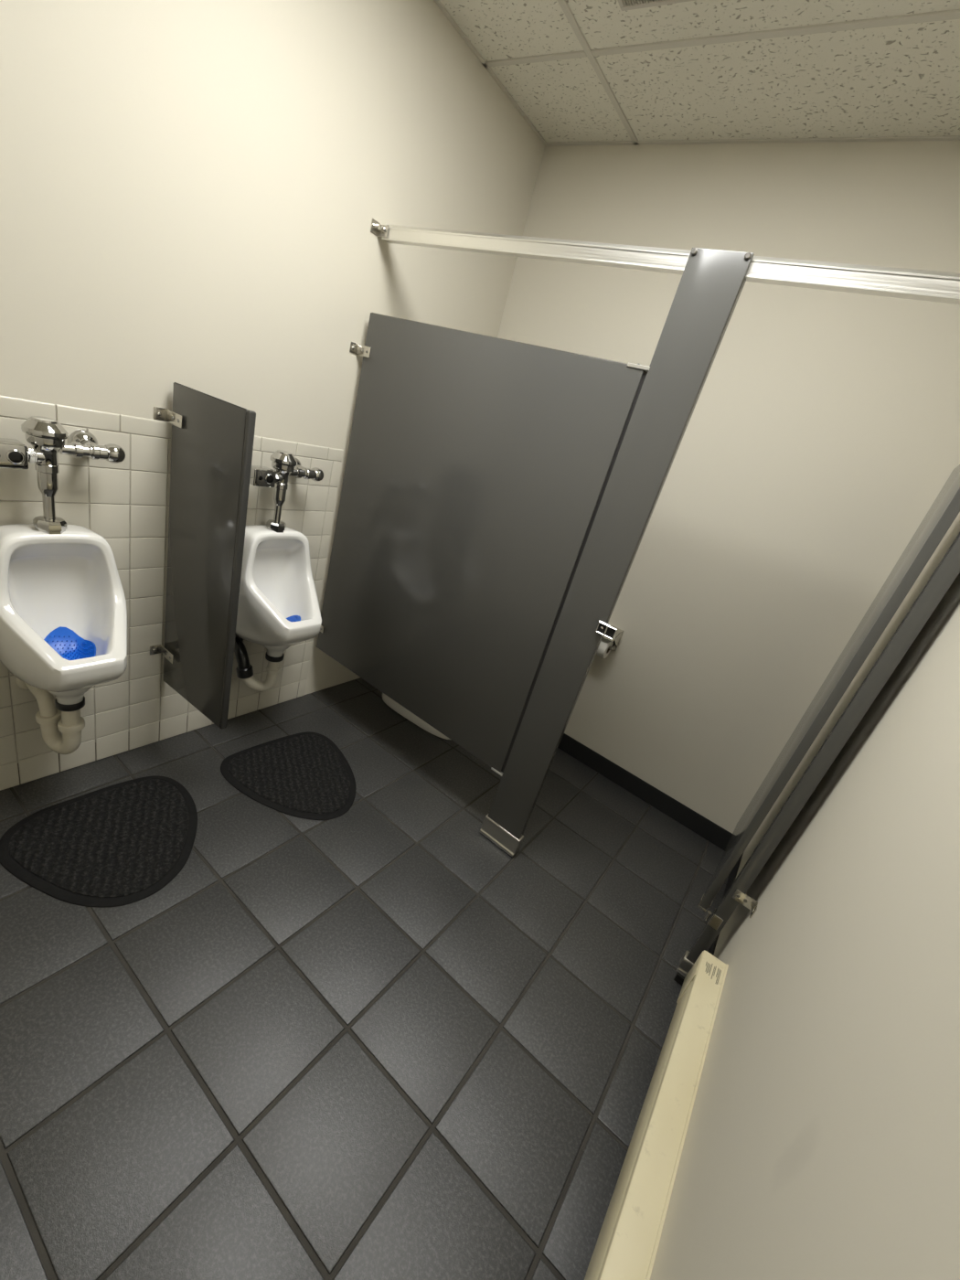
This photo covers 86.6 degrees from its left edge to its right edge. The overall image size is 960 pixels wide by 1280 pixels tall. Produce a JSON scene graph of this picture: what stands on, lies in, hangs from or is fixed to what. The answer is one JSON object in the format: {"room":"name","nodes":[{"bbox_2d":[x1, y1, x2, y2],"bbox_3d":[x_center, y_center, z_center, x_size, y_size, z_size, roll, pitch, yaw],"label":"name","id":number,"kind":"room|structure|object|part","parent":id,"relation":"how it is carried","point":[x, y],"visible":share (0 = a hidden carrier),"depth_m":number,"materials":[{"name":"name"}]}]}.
{"room":"public restroom","nodes":[
{"label":"public restroom","id":0,"kind":"room"},
{"bbox_2d":[0,0,544,694],"bbox_3d":[-0.962,-0.852,1.659,0.120,2.969,3.280,29,25,27],"label":"wall","id":1,"kind":"structure","parent":0,"point":[191,191],"depth_m":1.52,"materials":[{"name":"paint"}]},
{"bbox_2d":[0,523,127,711],"bbox_3d":[-1.197,-0.043,1.477,0.352,0.523,0.306,29,25,27],"label":"urinal","id":2,"kind":"object","parent":1,"relation":"attached to","point":[69,579],"visible":0.96,"depth_m":1.46,"materials":[{"name":"white ceramic"}]},
{"bbox_2d":[15,677,85,754],"bbox_3d":[-1.357,0.237,1.610,0.248,0.226,0.089,25,24,19],"label":"trap","id":3,"kind":"object","parent":2,"relation":"attached to","point":[53,721],"visible":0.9,"depth_m":1.58,"materials":[{"name":"plastic"}]},
{"bbox_3d":[-1.380,0.174,1.600,0.161,0.086,0.043,29,25,27],"label":"waste arm","id":4,"kind":"part","parent":3,"relation":"part of","materials":[{"name":"plastic"}]},
{"bbox_2d":[0,416,125,533],"bbox_3d":[-1.157,-0.446,1.381,0.139,0.298,0.314,25,24,20],"label":"valve","id":5,"kind":"object","parent":2,"relation":"attached to","point":[47,436],"visible":1,"depth_m":1.33,"materials":[{"name":"silver metal"}]},
{"bbox_2d":[43,626,95,660],"bbox_3d":[-1.229,0.025,1.520,0.147,0.079,0.126,29,25,27],"label":"mat","id":6,"kind":"object","parent":2,"relation":"in","point":[64,641],"visible":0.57,"depth_m":1.55,"materials":[{"name":"blue plastic"}]},
{"bbox_2d":[0,394,342,790],"bbox_3d":[-1.370,-0.072,1.553,0.008,1.251,2.173,29,25,27],"label":"wall tile","id":7,"kind":"structure","parent":1,"relation":"attached to","point":[126,503],"depth_m":1.76,"materials":[{"name":"tile"}]},
{"bbox_2d":[149,382,255,729],"bbox_3d":[-0.936,-0.245,1.697,0.417,1.072,0.060,25,24,20],"label":"divider","id":8,"kind":"object","parent":1,"relation":"attached to","point":[213,437],"visible":1,"depth_m":1.64,"materials":[{"name":"paint"}]},
{"bbox_3d":[-0.774,-0.160,1.614,0.016,1.071,0.024,29,25,27],"label":"edge trim","id":9,"kind":"part","parent":8,"relation":"part of","materials":[{"name":"grey metal"}]},
{"bbox_2d":[235,524,321,661],"bbox_3d":[-0.801,-0.167,2.041,0.352,0.523,0.306,29,25,27],"label":"urinal","id":10,"kind":"object","parent":1,"relation":"attached to","point":[277,583],"visible":0.99,"depth_m":2.02,"materials":[{"name":"white ceramic"}]},
{"bbox_2d":[234,633,279,691],"bbox_3d":[-0.976,0.104,2.141,0.254,0.205,0.112,22,23,12],"label":"trap","id":11,"kind":"object","parent":10,"relation":"attached to","point":[244,670],"visible":0.94,"depth_m":2.12,"materials":[{"name":"beige plastic"}]},
{"bbox_2d":[249,449,323,533],"bbox_3d":[-0.761,-0.570,1.945,0.139,0.298,0.314,25,24,20],"label":"valve","id":12,"kind":"object","parent":10,"relation":"attached to","point":[284,464],"visible":0.99,"depth_m":1.88,"materials":[{"name":"silver metal"}]},
{"bbox_2d":[286,615,300,622],"bbox_3d":[-0.801,-0.076,2.072,0.132,0.064,0.110,29,25,27],"label":"mat","id":13,"kind":"object","parent":10,"relation":"in","point":[293,618],"visible":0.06,"depth_m":2.10,"materials":[{"name":"blue plastic"}]},
{"bbox_2d":[316,312,650,776],"bbox_3d":[-0.185,-0.376,1.991,1.198,1.485,0.068,29,25,27],"label":"divider","id":14,"kind":"object","parent":1,"relation":"attached to","point":[478,468],"visible":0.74,"depth_m":1.91,"materials":[{"name":"paint"}]},
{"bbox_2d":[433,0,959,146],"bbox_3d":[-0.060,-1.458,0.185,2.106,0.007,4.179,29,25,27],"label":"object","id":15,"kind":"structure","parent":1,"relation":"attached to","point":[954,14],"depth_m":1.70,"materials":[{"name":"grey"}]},
{"bbox_2d":[0,677,729,1279],"bbox_3d":[-0.479,0.898,1.691,2.106,0.100,3.060,29,25,27],"label":"floor","id":16,"kind":"structure","parent":0,"point":[378,1040],"depth_m":1.35,"materials":[{"name":"tile"}]},
{"bbox_2d":[0,775,197,907],"bbox_3d":[-1.173,0.644,1.653,0.518,0.010,0.527,29,25,27],"label":"floor mat","id":17,"kind":"object","parent":16,"relation":"on","point":[121,844],"visible":1,"depth_m":1.61,"materials":[{"name":"rubber"}]},
{"bbox_2d":[220,731,356,820],"bbox_3d":[-0.742,0.566,2.137,0.541,0.010,0.498,29,25,27],"label":"floor mat","id":18,"kind":"object","parent":16,"relation":"on","point":[306,775],"visible":1,"depth_m":2.10,"materials":[{"name":"rubber"}]},
{"bbox_2d":[381,693,450,739],"bbox_3d":[-0.261,0.227,2.737,0.590,0.407,0.378,29,25,27],"label":"toilet","id":19,"kind":"object","parent":16,"relation":"on","point":[388,700],"visible":0.02,"depth_m":2.71,"materials":[{"name":"white ceramic"}]},
{"bbox_2d":[480,247,754,857],"bbox_3d":[0.366,-0.073,1.696,0.209,2.067,0.055,29,25,27],"label":"post","id":20,"kind":"object","parent":16,"relation":"on","point":[711,283],"visible":1,"depth_m":1.56,"materials":[{"name":"metal"}]},
{"bbox_2d":[370,218,959,304],"bbox_3d":[0.442,-1.070,1.414,2.105,0.050,0.070,29,25,27],"label":"rail","id":21,"kind":"object","parent":20,"relation":"attached to","point":[889,282],"visible":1,"depth_m":1.38,"materials":[{"name":"silver metal"}]},
{"bbox_2d":[673,532,959,985],"bbox_3d":[0.961,0.260,1.334,0.082,2.067,0.082,29,25,27],"label":"post","id":22,"kind":"object","parent":16,"relation":"on","point":[948,569],"visible":0.88,"depth_m":1.36,"materials":[{"name":"metal"}]},
{"bbox_3d":[0.756,0.894,1.631,0.032,0.048,0.032,29,25,27],"label":"hinge plate","id":23,"kind":"part","parent":22,"relation":"part of","materials":[{"name":"silver metal"}]},
{"bbox_2d":[696,464,959,920],"bbox_3d":[1.100,0.178,1.605,0.045,1.517,0.617,30,26,29],"label":"door","id":24,"kind":"structure","parent":22,"relation":"attached to","point":[945,507],"depth_m":1.44,"materials":[{"name":"paint"}]},
{"bbox_2d":[439,0,959,142],"bbox_3d":[0.270,-1.600,0.617,2.106,0.096,3.060,29,25,27],"label":"ceiling","id":25,"kind":"structure","parent":0,"point":[900,80],"depth_m":1.64,"materials":[{"name":"tile"}]},
{"bbox_2d":[617,0,694,10],"bbox_3d":[0.456,-1.790,1.330,0.300,0.012,0.300,29,25,27],"label":"ceiling vent","id":26,"kind":"object","parent":25,"relation":"in","point":[624,5],"visible":1,"depth_m":1.48,"materials":[{"name":"beige metal"}]},
{"bbox_2d":[497,140,959,841],"bbox_3d":[0.801,-0.653,2.425,2.106,2.969,0.120,29,25,27],"label":"wall","id":27,"kind":"structure","parent":0,"point":[822,432],"depth_m":2.09,"materials":[{"name":"paint"}]},
{"bbox_2d":[602,623,623,650],"bbox_3d":[0.611,-0.017,2.551,0.151,0.115,0.118,29,25,27],"label":"paper holder","id":28,"kind":"object","parent":27,"relation":"attached to","point":[619,633],"visible":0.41,"depth_m":2.52,"materials":[{"name":"silver metal"}]},
{"bbox_2d":[596,637,613,658],"bbox_3d":[0.595,0.024,2.562,0.116,0.098,0.098,29,25,27],"label":"toilet paper roll","id":29,"kind":"object","parent":28,"relation":"hanging from","point":[602,651],"visible":0.41,"depth_m":2.51,"materials":[{"name":"white paper"}]},
{"bbox_2d":[558,733,732,850],"bbox_3d":[0.411,0.539,2.882,2.106,0.102,0.007,29,25,27],"label":"baseboard","id":30,"kind":"structure","parent":27,"relation":"attached to","point":[706,828],"depth_m":2.62,"materials":[{"name":"black plastic"}]},
{"bbox_2d":[650,512,959,1279],"bbox_3d":[0.776,0.104,0.647,0.120,2.969,3.280,29,25,27],"label":"wall","id":31,"kind":"structure","parent":0,"point":[822,1142],"depth_m":0.75,"materials":[{"name":"paint"}]},
{"bbox_2d":[584,949,728,1279],"bbox_3d":[0.120,1.162,0.731,0.071,0.142,1.958,29,25,27],"label":"baseboard heater","id":32,"kind":"object","parent":31,"relation":"attached to","point":[626,1246],"visible":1,"depth_m":1.06,"materials":[{"name":"beige metal"}]},
{"bbox_2d":[707,853,743,955],"bbox_3d":[0.365,1.260,1.173,0.007,0.102,3.053,29,25,27],"label":"baseboard","id":33,"kind":"structure","parent":31,"relation":"attached to","point":[733,873],"depth_m":2.17,"materials":[{"name":"black plastic"}]}
]}

